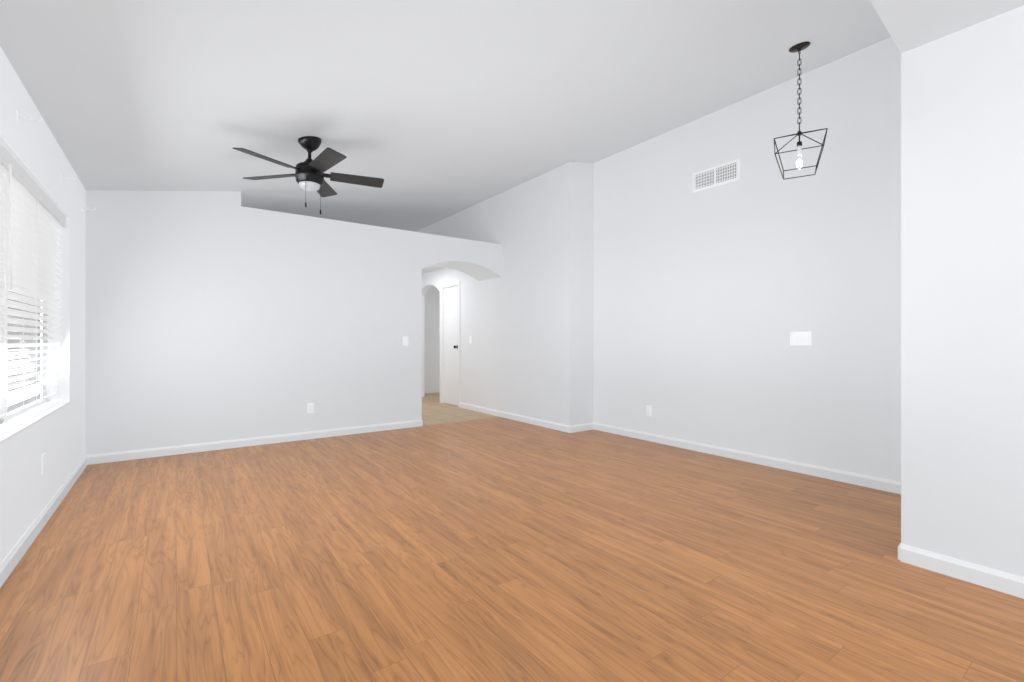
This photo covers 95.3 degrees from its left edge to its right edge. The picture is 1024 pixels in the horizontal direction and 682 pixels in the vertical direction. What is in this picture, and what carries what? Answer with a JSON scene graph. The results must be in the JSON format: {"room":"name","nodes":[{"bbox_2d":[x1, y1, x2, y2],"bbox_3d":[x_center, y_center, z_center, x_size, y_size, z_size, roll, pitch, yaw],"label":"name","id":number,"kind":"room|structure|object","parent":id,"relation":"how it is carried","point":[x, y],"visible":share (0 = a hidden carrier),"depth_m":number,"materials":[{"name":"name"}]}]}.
{"room":"empty living room","nodes":[
{"label":"empty living room","id":0,"kind":"room"},
{"bbox_2d":[0,47,85,563],"bbox_3d":[-2.284,-0.850,1.928,0.160,3.900,12.200,0,0,-36],"label":"wall","id":1,"kind":"structure","parent":0,"point":[28,490],"depth_m":3.03,"materials":[{"name":"paint"}]},
{"bbox_2d":[0,282,46,423],"bbox_3d":[-2.760,-0.230,2.509,0.038,1.400,2.300,0,0,-36],"label":"window","id":2,"kind":"structure","parent":1,"relation":"in","point":[17,397],"depth_m":2.90,"materials":[{"name":"paint"}]},
{"bbox_2d":[0,143,65,434],"bbox_3d":[-2.696,-0.236,2.556,0.090,1.383,2.286,0,0,-36],"label":"window blinds","id":3,"kind":"object","parent":2,"relation":"attached to","point":[32,217],"visible":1,"depth_m":2.71,"materials":[{"name":"white plastic"}]},
{"bbox_2d":[0,402,69,443],"bbox_3d":[-2.705,0.464,2.550,0.115,0.012,2.300,0,0,-36],"label":"window sill","id":4,"kind":"structure","parent":1,"relation":"attached to","point":[8,435],"depth_m":2.61,"materials":[{"name":"paint"}]},
{"bbox_2d":[42,453,44,474],"bbox_3d":[-2.820,0.740,2.812,0.006,0.115,0.070,0,0,-36],"label":"electrical outlet","id":5,"kind":"object","parent":1,"relation":"attached to","point":[43,463],"visible":1,"depth_m":2.80,"materials":[{"name":"white plastic"}]},
{"bbox_2d":[0,455,91,587],"bbox_3d":[-1.214,1.058,0.592,0.014,0.085,8.780,0,0,-36],"label":"baseboard","id":6,"kind":"structure","parent":1,"relation":"attached to","point":[18,551],"depth_m":2.66,"materials":[{"name":"paint"}]},
{"bbox_2d":[17,111,95,211],"bbox_3d":[-2.725,-1.130,2.751,0.088,0.050,3.110,0,0,-36],"label":"curtain bracket","id":7,"kind":"object","parent":1,"relation":"attached to","point":[40,120],"visible":1,"depth_m":2.40,"materials":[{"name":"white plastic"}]},
{"bbox_2d":[86,190,500,454],"bbox_3d":[-2.152,-0.850,5.710,4.480,3.900,0.620,0,0,-36],"label":"wall","id":8,"kind":"structure","parent":0,"point":[212,316],"depth_m":4.86,"materials":[{"name":"paint"}]},
{"bbox_2d":[92,420,422,463],"bbox_3d":[-2.455,1.058,5.100,3.214,0.085,0.014,0,0,-36],"label":"baseboard","id":9,"kind":"structure","parent":8,"relation":"attached to","point":[226,444],"depth_m":4.85,"materials":[{"name":"paint"}]},
{"bbox_2d":[307,403,313,413],"bbox_3d":[-2.260,0.755,5.245,0.070,0.115,0.008,0,0,-36],"label":"electrical outlet","id":10,"kind":"object","parent":8,"relation":"attached to","point":[310,407],"visible":1,"depth_m":5.24,"materials":[{"name":"white plastic"}]},
{"bbox_2d":[403,336,407,345],"bbox_3d":[-1.341,0.000,5.903,0.070,0.115,0.016,0,0,-36],"label":"light switch","id":11,"kind":"object","parent":8,"relation":"attached to","point":[405,340],"visible":1,"depth_m":5.90,"materials":[{"name":"white plastic"}]},
{"bbox_2d":[425,286,439,392],"bbox_3d":[-2.750,-0.850,9.206,5.200,3.900,0.150,0,0,-36],"label":"wall","id":12,"kind":"structure","parent":0,"point":[432,339],"depth_m":9.88,"materials":[{"name":"paint"}]},
{"bbox_2d":[0,0,890,273],"bbox_3d":[-0.799,-2.240,5.219,6.700,1.920,9.000,0,0,-36],"label":"ceiling","id":13,"kind":"structure","parent":0,"point":[430,112],"depth_m":3.09,"materials":[{"name":"paint"}]},
{"bbox_2d":[233,136,383,214],"bbox_3d":[-1.599,-1.326,3.735,1.124,0.627,1.106,0,0,-36],"label":"ceiling fan","id":14,"kind":"object","parent":13,"relation":"hanging from","point":[309,175],"visible":1,"depth_m":3.69,"materials":[{"name":"black metal"}]},
{"bbox_2d":[774,41,827,179],"bbox_3d":[2.058,-1.663,3.344,0.315,0.921,0.315,0,0,30],"label":"pendant light","id":15,"kind":"object","parent":13,"relation":"hanging from","point":[801,46],"visible":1,"depth_m":3.33,"materials":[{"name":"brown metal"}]},
{"bbox_2d":[422,392,498,425],"bbox_3d":[-1.845,1.160,7.781,5.400,0.120,3.620,0,0,-36],"label":"floor","id":16,"kind":"structure","parent":0,"point":[435,411],"depth_m":7.08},
{"bbox_2d":[416,162,593,425],"bbox_3d":[-0.507,-0.850,7.729,0.550,3.900,4.870,0,0,-36],"label":"wall","id":17,"kind":"structure","parent":0,"point":[547,296],"depth_m":6.18,"materials":[{"name":"paint"}]},
{"bbox_2d":[440,281,459,406],"bbox_3d":[-1.007,0.050,8.058,0.156,2.100,0.690,0,0,-36],"label":"door frame","id":18,"kind":"structure","parent":17,"relation":"attached to","point":[451,284],"depth_m":8.25,"materials":[{"name":"paint"}]},
{"bbox_2d":[444,286,457,405],"bbox_3d":[-1.053,0.082,8.025,0.106,2.019,0.545,0,0,-36],"label":"hall door","id":19,"kind":"structure","parent":17,"relation":"in","point":[450,345],"depth_m":8.03,"materials":[{"name":"paint"}]},
{"bbox_2d":[460,402,571,432],"bbox_3d":[-0.079,1.058,6.654,0.014,0.085,2.654,0,0,-36],"label":"baseboard","id":20,"kind":"structure","parent":17,"relation":"attached to","point":[543,423],"depth_m":6.37,"materials":[{"name":"paint"}]},
{"bbox_2d":[568,423,591,432],"bbox_3d":[0.861,1.058,5.704,0.360,0.085,0.014,0,0,-36],"label":"baseboard","id":21,"kind":"structure","parent":17,"relation":"attached to","point":[588,426],"depth_m":5.69,"materials":[{"name":"paint"}]},
{"bbox_2d":[0,417,1023,681],"bbox_3d":[0.867,1.160,1.969,5.600,0.120,8.980,0,0,-36],"label":"floor","id":22,"kind":"structure","parent":0,"point":[498,549],"depth_m":2.19,"materials":[{"name":"laminate"}]},
{"bbox_2d":[594,37,900,481],"bbox_3d":[2.093,-0.850,4.466,0.150,3.900,3.483,0,0,-36],"label":"wall","id":23,"kind":"structure","parent":0,"point":[707,301],"depth_m":4.12,"materials":[{"name":"paint"}]},
{"bbox_2d":[646,405,651,415],"bbox_3d":[1.507,0.770,5.143,0.008,0.115,0.070,0,0,-36],"label":"electrical outlet","id":24,"kind":"object","parent":23,"relation":"attached to","point":[648,410],"visible":1,"depth_m":5.14,"materials":[{"name":"white plastic"}]},
{"bbox_2d":[693,159,739,192],"bbox_3d":[1.963,-1.590,4.511,0.008,0.190,0.480,0,0,-36],"label":"air vent","id":25,"kind":"object","parent":23,"relation":"in","point":[724,173],"visible":1,"depth_m":4.49,"materials":[{"name":"white plastic"}]},
{"bbox_2d":[592,422,900,493],"bbox_3d":[2.000,1.058,4.455,0.014,0.085,3.373,0,0,-36],"label":"baseboard","id":26,"kind":"structure","parent":23,"relation":"attached to","point":[887,485],"depth_m":4.11,"materials":[{"name":"paint"}]},
{"bbox_2d":[790,332,811,345],"bbox_3d":[2.407,-0.020,3.894,0.010,0.115,0.162,0,0,-36],"label":"light switch","id":27,"kind":"object","parent":23,"relation":"attached to","point":[801,338],"visible":1,"depth_m":3.89,"materials":[{"name":"white plastic"}]},
{"bbox_2d":[870,0,1023,52],"bbox_3d":[2.242,-2.315,0.063,5.600,1.750,4.279,0,0,-36],"label":"ceiling","id":28,"kind":"structure","parent":0,"point":[910,24],"depth_m":2.07,"materials":[{"name":"paint"}]},
{"bbox_2d":[901,5,1023,577],"bbox_3d":[3.689,-0.850,1.155,1.435,3.900,3.957,0,0,-36],"label":"wall","id":29,"kind":"structure","parent":0,"point":[962,294],"depth_m":2.15,"materials":[{"name":"paint"}]},
{"bbox_2d":[898,543,1023,598],"bbox_3d":[3.098,1.058,0.736,0.014,0.085,3.971,0,0,-36],"label":"baseboard","id":30,"kind":"structure","parent":29,"relation":"attached to","point":[1003,582],"depth_m":2.14,"materials":[{"name":"paint"}]}
]}

